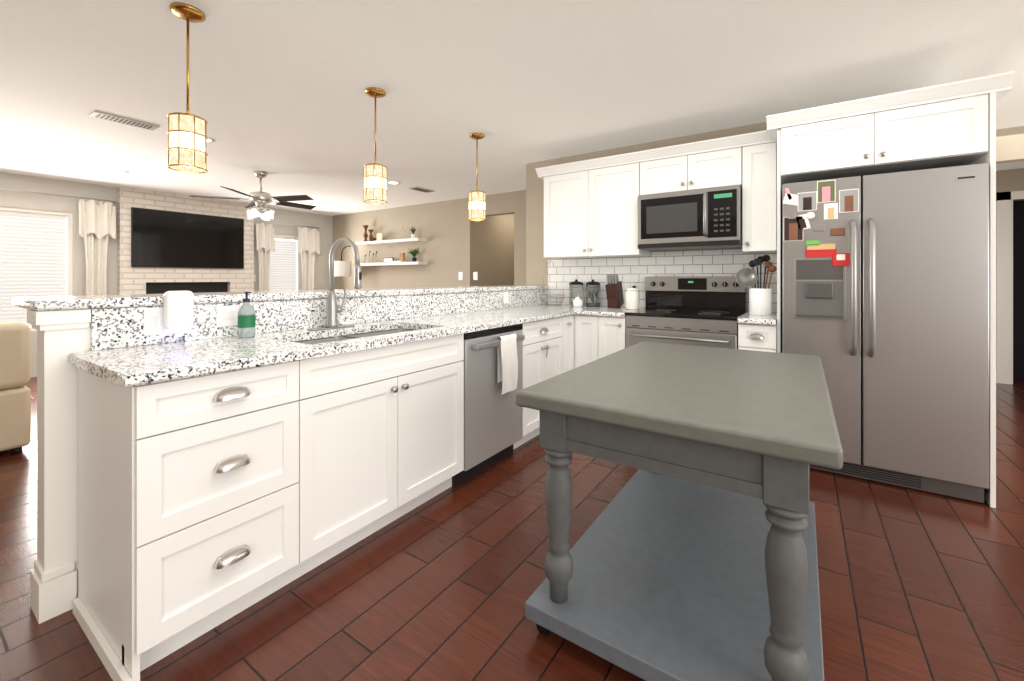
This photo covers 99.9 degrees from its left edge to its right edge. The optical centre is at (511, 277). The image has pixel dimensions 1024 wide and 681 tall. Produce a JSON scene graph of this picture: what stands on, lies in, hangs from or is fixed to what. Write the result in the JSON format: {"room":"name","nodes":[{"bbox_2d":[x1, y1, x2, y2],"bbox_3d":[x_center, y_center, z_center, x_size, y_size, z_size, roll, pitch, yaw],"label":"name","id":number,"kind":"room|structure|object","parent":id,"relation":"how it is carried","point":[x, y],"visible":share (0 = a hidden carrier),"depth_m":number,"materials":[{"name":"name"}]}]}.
{"room":"kitchen and living room","nodes":[
{"label":"kitchen and living room","id":0,"kind":"room"},
{"bbox_2d":[0,172,332,377],"bbox_3d":[-5.735,-0.015,5.201,0.150,2.390,8.020,0,0,34],"label":"wall","id":1,"kind":"structure","parent":0,"point":[35,201],"depth_m":5.47,"materials":[{"name":"beige paint"}]},
{"bbox_2d":[0,206,72,330],"bbox_3d":[-6.064,-0.095,4.712,0.110,1.450,1.760,0,0,34],"label":"window","id":2,"kind":"structure","parent":1,"relation":"attached to","point":[69,253],"depth_m":5.39,"materials":[{"name":"white wood"}]},
{"bbox_2d":[0,211,65,326],"bbox_3d":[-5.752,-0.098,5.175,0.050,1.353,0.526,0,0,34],"label":"window blinds","id":3,"kind":"object","parent":2,"relation":"attached to","point":[32,254],"depth_m":5.14,"materials":[{"name":"grey plastic"}]},
{"bbox_2d":[0,188,119,202],"bbox_3d":[-5.863,-1.005,4.769,0.117,0.036,2.284,0,0,34],"label":"curtain rod","id":4,"kind":"object","parent":1,"relation":"attached to","point":[119,202],"depth_m":5.21,"materials":[{"name":"silver metal"}]},
{"bbox_2d":[79,200,115,294],"bbox_3d":[-5.302,0.085,5.495,0.130,2.150,0.350,0,0,34],"label":"curtain","id":5,"kind":"object","parent":4,"relation":"hanging from","point":[97,223],"visible":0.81,"depth_m":5.52,"materials":[{"name":"fabric"}]},
{"bbox_2d":[258,234,299,290],"bbox_3d":[-4.124,-0.245,7.592,0.110,1.050,0.745,0,0,34],"label":"window","id":6,"kind":"structure","parent":1,"relation":"attached to","point":[276,235],"depth_m":7.84,"materials":[{"name":"white"}]},
{"bbox_2d":[270,237,296,290],"bbox_3d":[-4.078,-0.250,7.661,0.050,0.949,0.463,0,0,34],"label":"window blinds","id":7,"kind":"object","parent":6,"relation":"attached to","point":[282,261],"depth_m":7.67,"materials":[{"name":"grey plastic"}]},
{"bbox_2d":[254,221,320,228],"bbox_3d":[-3.972,-0.935,7.577,0.117,0.036,1.234,0,0,34],"label":"curtain rod","id":8,"kind":"object","parent":1,"relation":"attached to","point":[254,221],"depth_m":7.55,"materials":[{"name":"silver metal"}]},
{"bbox_2d":[256,223,274,290],"bbox_3d":[-4.145,0.120,7.211,0.130,2.080,0.310,0,0,34],"label":"curtain","id":9,"kind":"object","parent":8,"relation":"hanging from","point":[265,234],"visible":0.62,"depth_m":7.23,"materials":[{"name":"fabric"}]},
{"bbox_2d":[297,227,319,289],"bbox_3d":[-3.718,0.120,7.846,0.130,2.080,0.420,0,0,34],"label":"curtain","id":10,"kind":"object","parent":8,"relation":"hanging from","point":[309,242],"visible":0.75,"depth_m":7.87,"materials":[{"name":"fabric"}]},
{"bbox_2d":[117,186,253,294],"bbox_3d":[-4.759,-0.015,6.407,0.119,2.390,1.670,0,0,34],"label":"brick wall","id":11,"kind":"structure","parent":0,"point":[146,280],"depth_m":6.21,"materials":[{"name":"white brick"}]},
{"bbox_2d":[131,207,243,268],"bbox_3d":[-4.709,-0.550,6.340,0.036,0.800,1.395,0,0,34],"label":"wall-mounted tv","id":12,"kind":"object","parent":11,"relation":"attached to","point":[163,238],"visible":0.98,"depth_m":6.24,"materials":[{"name":"black"}]},
{"bbox_2d":[333,190,525,288],"bbox_3d":[-1.335,-0.015,7.000,5.437,2.390,0.120,0,0,34],"label":"wall","id":13,"kind":"structure","parent":0,"point":[446,229],"depth_m":6.96,"materials":[{"name":"beige paint"}]},
{"bbox_2d":[354,238,427,265],"bbox_3d":[-2.087,-0.425,7.301,1.620,0.420,0.219,0,0,34],"label":"floating shelves","id":14,"kind":"object","parent":13,"relation":"attached to","point":[395,241],"visible":0.89,"depth_m":7.14,"materials":[{"name":"white wood"}]},
{"bbox_2d":[363,225,368,241],"bbox_3d":[-2.601,-0.786,7.648,0.100,0.300,0.097,0,0,34],"label":"candleholder","id":15,"kind":"object","parent":14,"relation":"on","point":[365,227],"visible":0.9,"depth_m":7.62,"materials":[{"name":"brown wood"}]},
{"bbox_2d":[364,251,376,262],"bbox_3d":[-2.488,-0.369,7.572,0.353,0.215,0.040,0,0,34],"label":"vases","id":16,"kind":"object","parent":14,"relation":"on","point":[369,261],"visible":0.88,"depth_m":7.58,"materials":[{"name":"clear glass"}]},
{"bbox_2d":[368,229,373,240],"bbox_3d":[-2.485,-0.744,7.570,0.100,0.216,0.097,0,0,34],"label":"candleholder","id":17,"kind":"object","parent":14,"relation":"on","point":[370,236],"visible":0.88,"depth_m":7.54,"materials":[{"name":"brown wood"}]},
{"bbox_2d":[377,233,382,240],"bbox_3d":[-2.286,-0.703,7.436,0.140,0.134,0.020,0,0,34],"label":"frame","id":18,"kind":"object","parent":14,"relation":"on","point":[379,236],"visible":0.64,"depth_m":7.42,"materials":[{"name":"beige"}]},
{"bbox_2d":[383,258,393,262],"bbox_3d":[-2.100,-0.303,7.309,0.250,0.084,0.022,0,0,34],"label":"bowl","id":19,"kind":"object","parent":14,"relation":"on","point":[388,260],"visible":0.82,"depth_m":7.29,"materials":[{"name":"white ceramic"}]},
{"bbox_2d":[393,253,405,261],"bbox_3d":[-1.867,-0.338,7.154,0.210,0.154,0.120,0,0,34],"label":"books","id":20,"kind":"object","parent":14,"relation":"on","point":[401,257],"visible":0.82,"depth_m":7.10,"materials":[{"name":"beige paper"}]},
{"bbox_2d":[410,226,415,237],"bbox_3d":[-1.611,-0.741,6.973,0.131,0.211,0.096,0,0,34],"label":"plant","id":21,"kind":"object","parent":14,"relation":"on","point":[413,235],"visible":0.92,"depth_m":6.95,"materials":[{"name":"green plant"}]},
{"bbox_2d":[408,247,419,261],"bbox_3d":[-1.600,-0.377,6.967,0.264,0.231,0.171,0,0,34],"label":"plant","id":22,"kind":"object","parent":14,"relation":"on","point":[414,253],"visible":1,"depth_m":6.93,"materials":[{"name":"green plant"}]},
{"bbox_2d":[459,272,462,279],"bbox_3d":[-0.783,-0.030,6.552,0.080,0.120,0.006,0,0,34],"label":"light switch","id":23,"kind":"object","parent":13,"relation":"attached to","point":[460,273],"depth_m":6.54,"materials":[{"name":"white plastic"}]},
{"bbox_2d":[473,272,477,279],"bbox_3d":[-0.542,-0.030,6.390,0.080,0.120,0.006,0,0,34],"label":"light switch","id":24,"kind":"object","parent":13,"relation":"attached to","point":[475,275],"depth_m":6.39,"materials":[{"name":"white plastic"}]},
{"bbox_2d":[475,214,513,285],"bbox_3d":[-0.112,-0.015,7.334,0.120,2.390,1.800,0,0,34],"label":"wall","id":25,"kind":"structure","parent":0,"point":[494,250],"depth_m":6.98,"materials":[{"name":"beige paint"}]},
{"bbox_2d":[0,377,1023,680],"bbox_3d":[-0.655,1.210,3.395,10.720,0.060,10.700,0,0,34],"label":"floor","id":26,"kind":"structure","parent":0,"point":[914,585],"depth_m":1.60,"materials":[{"name":"brown wood"}]},
{"bbox_2d":[0,321,30,453],"bbox_3d":[-4.253,0.740,2.292,0.945,0.880,2.150,0,0,34],"label":"sofa","id":27,"kind":"object","parent":26,"relation":"on","point":[15,414],"visible":1,"depth_m":2.86,"materials":[{"name":"fabric"}]},
{"bbox_2d":[73,359,304,680],"bbox_3d":[-1.174,0.742,1.574,0.594,0.876,0.478,0,0,34],"label":"base cabinet","id":28,"kind":"object","parent":26,"relation":"on","point":[206,503],"depth_m":1.37,"materials":[{"name":"white wood"}]},
{"bbox_2d":[68,304,591,387],"bbox_3d":[-0.344,0.284,2.783,0.623,0.036,3.465,0,0,34],"label":"countertop","id":29,"kind":"structure","parent":28,"relation":"on","point":[134,366],"depth_m":1.72,"materials":[{"name":"white stone"}]},
{"bbox_2d":[238,292,255,337],"bbox_3d":[-1.190,0.163,1.929,0.070,0.204,0.068,0,0,34],"label":"soap bottle","id":30,"kind":"object","parent":29,"relation":"on","point":[246,320],"visible":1,"depth_m":1.91,"materials":[{"name":"white"}]},
{"bbox_2d":[307,237,361,330],"bbox_3d":[-0.886,0.026,2.237,0.238,0.478,0.250,0,0,34],"label":"faucet","id":31,"kind":"object","parent":29,"relation":"on","point":[333,309],"visible":1,"depth_m":2.26,"materials":[{"name":"silver metal"}]},
{"bbox_2d":[295,328,414,344],"bbox_3d":[-0.737,0.404,2.154,0.418,0.200,0.848,0,0,34],"label":"sink","id":32,"kind":"object","parent":29,"relation":"in","point":[339,338],"visible":0.06,"depth_m":2.28,"materials":[{"name":"silver metal"}]},
{"bbox_2d":[540,261,564,305],"bbox_3d":[0.390,0.048,4.150,0.244,0.430,0.244,0,0,34],"label":"fruit basket","id":33,"kind":"object","parent":29,"relation":"on","point":[553,301],"visible":0.98,"depth_m":4.21,"materials":[{"name":"silver metal"}]},
{"bbox_2d":[569,279,583,305],"bbox_3d":[0.615,0.139,4.107,0.137,0.252,0.135,0,0,34],"label":"glass canister","id":34,"kind":"object","parent":29,"relation":"on","point":[576,288],"visible":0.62,"depth_m":4.06,"materials":[{"name":"clear glass"}]},
{"bbox_2d":[573,297,582,306],"bbox_3d":[0.606,0.219,3.969,0.090,0.092,0.089,0,0,34],"label":"jar","id":35,"kind":"object","parent":29,"relation":"on","point":[577,301],"visible":1,"depth_m":3.94,"materials":[{"name":"white ceramic"}]},
{"bbox_2d":[586,280,599,306],"bbox_3d":[0.756,0.139,4.012,0.137,0.252,0.135,0,0,34],"label":"glass canister","id":36,"kind":"object","parent":29,"relation":"on","point":[592,293],"visible":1,"depth_m":3.96,"materials":[{"name":"clear glass"}]},
{"bbox_2d":[27,289,543,623],"bbox_3d":[-0.687,0.647,2.975,0.160,1.066,3.551,0,0,34],"label":"wall","id":37,"kind":"structure","parent":26,"relation":"on","point":[62,335],"depth_m":1.52,"materials":[{"name":"white paint"}]},
{"bbox_2d":[144,307,178,335],"bbox_3d":[-1.417,0.173,1.741,0.006,0.110,0.113,0,0,34],"label":"outlet","id":38,"kind":"object","parent":37,"relation":"attached to","point":[153,321],"visible":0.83,"depth_m":1.72,"materials":[{"name":"white plastic"}]},
{"bbox_2d":[164,291,193,332],"bbox_3d":[-1.363,0.135,1.756,0.070,0.166,0.094,0,0,34],"label":"nightlight plugin","id":39,"kind":"object","parent":38,"relation":"attached to","point":[178,311],"visible":1,"depth_m":1.73,"materials":[{"name":"white plastic"}]},
{"bbox_2d":[196,316,205,323],"bbox_3d":[-1.337,0.180,1.851,0.015,0.036,0.036,0,0,34],"label":"puck","id":40,"kind":"object","parent":37,"relation":"attached to","point":[200,319],"visible":1,"depth_m":1.85,"materials":[{"name":"white plastic"}]},
{"bbox_2d":[217,305,238,326],"bbox_3d":[-1.281,0.172,1.943,0.006,0.093,0.093,0,0,34],"label":"light switch","id":41,"kind":"object","parent":37,"relation":"attached to","point":[227,315],"visible":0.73,"depth_m":1.94,"materials":[{"name":"white plastic"}]},
{"bbox_2d":[12,285,548,349],"bbox_3d":[-0.786,0.170,3.036,0.424,0.190,3.558,0,0,34],"label":"bar","id":42,"kind":"object","parent":37,"relation":"on","point":[113,324],"visible":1,"depth_m":2.16,"materials":[{"name":"white stone"}]},
{"bbox_2d":[503,292,507,302],"bbox_3d":[-0.054,0.170,3.766,0.004,0.100,0.075,0,0,34],"label":"outlet","id":43,"kind":"object","parent":37,"relation":"attached to","point":[505,297],"visible":1,"depth_m":3.76,"materials":[{"name":"white plastic"}]},
{"bbox_2d":[334,246,351,275],"bbox_3d":[-2.868,0.305,7.538,0.740,1.749,0.340,0,0,34],"label":"floor lamp","id":44,"kind":"object","parent":26,"relation":"on","point":[342,267],"visible":0.48,"depth_m":7.51,"materials":[{"name":"white metal"}]},
{"bbox_2d":[305,334,463,572],"bbox_3d":[-0.778,0.742,2.163,0.594,0.876,0.942,0,0,34],"label":"base cabinet","id":45,"kind":"object","parent":26,"relation":"on","point":[384,426],"depth_m":1.91,"materials":[{"name":"white wood"}]},
{"bbox_2d":[452,324,524,486],"bbox_3d":[-0.325,0.744,2.791,0.655,0.872,0.595,0,0,34],"label":"dishwasher","id":46,"kind":"object","parent":26,"relation":"on","point":[493,424],"visible":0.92,"depth_m":2.56,"materials":[{"name":"silver metal"}]},
{"bbox_2d":[497,334,517,393],"bbox_3d":[-0.028,0.526,2.661,0.040,0.347,0.178,0,0,34],"label":"towel","id":47,"kind":"object","parent":46,"relation":"hanging from","point":[507,364],"visible":1,"depth_m":2.64,"materials":[{"name":"white fabric"}]},
{"bbox_2d":[513,317,564,449],"bbox_3d":[-0.013,0.742,3.298,0.594,0.876,0.587,0,0,34],"label":"base cabinet","id":48,"kind":"object","parent":26,"relation":"on","point":[544,342],"depth_m":3.09,"materials":[{"name":"white wood"}]},
{"bbox_2d":[565,315,573,371],"bbox_3d":[0.213,0.742,3.634,0.594,0.876,0.223,0,0,34],"label":"base cabinet","id":49,"kind":"object","parent":26,"relation":"on","point":[569,320],"depth_m":3.49,"materials":[{"name":"white wood"}]},
{"bbox_2d":[574,315,597,368],"bbox_3d":[0.774,0.742,3.748,0.210,0.876,0.632,0,0,34],"label":"base cabinet","id":50,"kind":"object","parent":26,"relation":"on","point":[597,337],"depth_m":3.50,"materials":[{"name":"white wood"}]},
{"bbox_2d":[576,306,644,316],"bbox_3d":[0.870,0.284,3.661,0.395,0.036,0.651,0,0,34],"label":"countertop","id":51,"kind":"structure","parent":50,"relation":"on","point":[602,310],"depth_m":3.46,"materials":[{"name":"white stone"}]},
{"bbox_2d":[605,274,623,307],"bbox_3d":[0.913,0.114,3.826,0.110,0.301,0.185,0,0,34],"label":"knife block","id":52,"kind":"object","parent":51,"relation":"on","point":[614,292],"visible":1,"depth_m":3.78,"materials":[{"name":"brown wood"}]},
{"bbox_2d":[625,288,638,309],"bbox_3d":[1.020,0.174,3.653,0.112,0.182,0.112,0,0,34],"label":"ceramic canister","id":53,"kind":"object","parent":51,"relation":"on","point":[631,298],"visible":1,"depth_m":3.61,"materials":[{"name":"white ceramic"}]},
{"bbox_2d":[598,316,626,358],"bbox_3d":[0.953,0.742,3.627,0.221,0.876,0.632,0,0,34],"label":"base cabinet","id":54,"kind":"object","parent":26,"relation":"on","point":[611,330],"depth_m":3.37,"materials":[{"name":"white wood"}]},
{"bbox_2d":[516,341,842,680],"bbox_3d":[0.738,0.774,1.727,0.855,0.808,1.350,0,0,34],"label":"island table","id":55,"kind":"object","parent":26,"relation":"on","point":[691,555],"visible":1,"depth_m":1.36,"materials":[{"name":"paint"}]},
{"bbox_2d":[625,276,746,348],"bbox_3d":[1.344,0.584,3.319,0.771,1.192,0.689,0,0,34],"label":"range","id":56,"kind":"object","parent":26,"relation":"on","point":[702,311],"visible":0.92,"depth_m":3.28,"materials":[{"name":"silver metal"}]},
{"bbox_2d":[738,324,776,351],"bbox_3d":[1.776,0.742,3.073,0.219,0.876,0.632,0,0,34],"label":"base cabinet","id":57,"kind":"object","parent":26,"relation":"on","point":[754,337],"depth_m":2.81,"materials":[{"name":"white wood"}]},
{"bbox_2d":[737,312,776,324],"bbox_3d":[1.766,0.284,3.058,0.218,0.036,0.651,0,0,34],"label":"countertop","id":58,"kind":"structure","parent":57,"relation":"on","point":[746,318],"depth_m":2.83,"materials":[{"name":"white stone"}]},
{"bbox_2d":[735,255,776,314],"bbox_3d":[1.781,0.047,3.141,0.262,0.436,0.143,0,0,34],"label":"utensil crock","id":59,"kind":"object","parent":58,"relation":"on","point":[760,300],"visible":1,"depth_m":3.10,"materials":[{"name":"white ceramic"}]},
{"bbox_2d":[782,163,988,502],"bbox_3d":[2.230,0.295,2.688,0.895,1.770,0.730,0,0,34],"label":"refrigerator","id":60,"kind":"object","parent":26,"relation":"on","point":[885,297],"visible":0.96,"depth_m":2.39,"materials":[{"name":"silver metal"}]},
{"bbox_2d":[0,0,1023,215],"bbox_3d":[-0.655,-1.240,3.395,10.720,0.060,10.700,0,0,34],"label":"ceiling","id":61,"kind":"structure","parent":0,"point":[281,98],"depth_m":2.60,"materials":[{"name":"white paint"}]},
{"bbox_2d":[109,170,128,173],"bbox_3d":[-4.453,-1.206,4.881,0.168,0.007,0.168,0,0,25],"label":"recessed light","id":62,"kind":"object","parent":61,"relation":"in","point":[116,171],"depth_m":4.86,"materials":[{"name":"white plastic"}]},
{"bbox_2d":[89,110,159,129],"bbox_3d":[-2.963,-1.203,3.298,0.150,0.014,0.380,0,0,34],"label":"ceiling vent","id":63,"kind":"object","parent":61,"relation":"in","point":[119,119],"depth_m":3.27,"materials":[{"name":"silver metal"}]},
{"bbox_2d":[167,2,207,172],"bbox_3d":[-1.471,-0.851,1.952,0.148,0.717,0.148,0,0,34],"label":"pendant light","id":64,"kind":"object","parent":61,"relation":"hanging from","point":[187,140],"visible":1,"depth_m":1.91,"materials":[{"name":"beige glass"}]},
{"bbox_2d":[189,171,315,220],"bbox_3d":[-2.864,-0.941,4.968,1.292,0.537,1.243,0,0,34],"label":"ceiling fan","id":65,"kind":"object","parent":61,"relation":"hanging from","point":[260,199],"visible":1,"depth_m":4.88,"materials":[{"name":"silver metal"}]},
{"bbox_2d":[363,87,386,203],"bbox_3d":[-0.887,-0.851,2.792,0.148,0.717,0.148,0,0,34],"label":"pendant light","id":66,"kind":"object","parent":61,"relation":"hanging from","point":[375,183],"visible":1,"depth_m":2.75,"materials":[{"name":"gold metal"}]},
{"bbox_2d":[387,181,399,183],"bbox_3d":[-1.499,-1.206,5.435,0.168,0.007,0.168,0,0,25],"label":"recessed light","id":67,"kind":"object","parent":61,"relation":"in","point":[390,182],"depth_m":5.41,"materials":[{"name":"white"}]},
{"bbox_2d":[409,187,434,192],"bbox_3d":[-1.231,-1.203,5.869,0.150,0.014,0.340,0,0,34],"label":"ceiling vent","id":68,"kind":"object","parent":61,"relation":"in","point":[413,188],"depth_m":5.82,"materials":[{"name":"silver metal"}]},
{"bbox_2d":[468,133,485,220],"bbox_3d":[-0.296,-0.851,3.642,0.148,0.717,0.148,0,0,34],"label":"pendant light","id":69,"kind":"object","parent":61,"relation":"hanging from","point":[477,204],"visible":1,"depth_m":3.60,"materials":[{"name":"gold metal"}]},
{"bbox_2d":[526,98,960,307],"bbox_3d":[1.535,-0.015,3.693,3.260,2.390,0.120,0,0,34],"label":"wall","id":70,"kind":"structure","parent":0,"point":[536,261],"depth_m":4.00,"materials":[{"name":"beige paint"}]},
{"bbox_2d":[543,151,650,258],"bbox_3d":[0.764,-0.611,3.938,0.908,0.838,0.327,0,0,34],"label":"upper cabinet","id":71,"kind":"object","parent":70,"relation":"attached to","point":[589,213],"depth_m":3.77,"materials":[{"name":"white wood"}]},
{"bbox_2d":[548,249,776,312],"bbox_3d":[1.207,0.018,3.834,2.016,0.495,0.009,0,0,34],"label":"tile backsplash","id":72,"kind":"structure","parent":70,"relation":"attached to","point":[563,274],"depth_m":3.82,"materials":[{"name":"white tile"}]},
{"bbox_2d":[631,283,637,288],"bbox_3d":[1.104,0.102,3.886,0.072,0.115,0.020,0,0,34],"label":"outlet","id":73,"kind":"object","parent":72,"relation":"attached to","point":[634,285],"visible":0.31,"depth_m":3.89,"materials":[{"name":"white plastic"}]},
{"bbox_2d":[639,134,742,194],"bbox_3d":[1.453,-0.855,3.475,0.748,0.350,0.327,0,0,34],"label":"upper cabinet","id":74,"kind":"object","parent":70,"relation":"attached to","point":[721,168],"depth_m":3.31,"materials":[{"name":"white wood"}]},
{"bbox_2d":[638,185,741,250],"bbox_3d":[1.418,-0.454,3.422,0.740,0.432,0.453,0,0,34],"label":"microwave","id":75,"kind":"object","parent":74,"relation":"attached to","point":[704,218],"visible":0.98,"depth_m":3.26,"materials":[{"name":"silver metal"}]},
{"bbox_2d":[741,130,776,253],"bbox_3d":[1.853,-0.611,3.205,0.214,0.838,0.327,0,0,34],"label":"upper cabinet","id":76,"kind":"object","parent":70,"relation":"attached to","point":[759,188],"depth_m":3.07,"materials":[{"name":"white wood"}]},
{"bbox_2d":[766,71,1014,507],"bbox_3d":[2.251,0.075,2.720,1.067,2.210,0.687,0,0,34],"label":"upper cabinet","id":77,"kind":"object","parent":70,"relation":"attached to","point":[952,132],"visible":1,"depth_m":2.42,"materials":[{"name":"white wood"}]},
{"bbox_2d":[996,126,1023,163],"bbox_3d":[4.410,-1.080,3.263,1.930,0.260,0.120,0,0,34],"label":"wall","id":78,"kind":"structure","parent":0,"point":[1009,145],"depth_m":3.46,"materials":[{"name":"beige paint"}]},
{"bbox_2d":[996,168,1023,200],"bbox_3d":[5.555,-0.015,4.855,2.050,2.390,0.120,0,0,34],"label":"wall","id":79,"kind":"structure","parent":0,"point":[1009,180],"depth_m":4.79,"materials":[{"name":"beige paint"}]},
{"bbox_2d":[996,191,1023,383],"bbox_3d":[5.487,0.110,4.888,1.960,2.140,0.140,0,0,34],"label":"door frame","id":80,"kind":"structure","parent":79,"relation":"attached to","point":[1004,287],"depth_m":4.80,"materials":[{"name":"white wood"}]},
{"bbox_2d":[1013,200,1023,377],"bbox_3d":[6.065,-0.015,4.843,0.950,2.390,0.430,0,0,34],"label":"door","id":81,"kind":"structure","parent":0,"point":[1018,289],"depth_m":5.09,"materials":[{"name":"black"}]}
]}

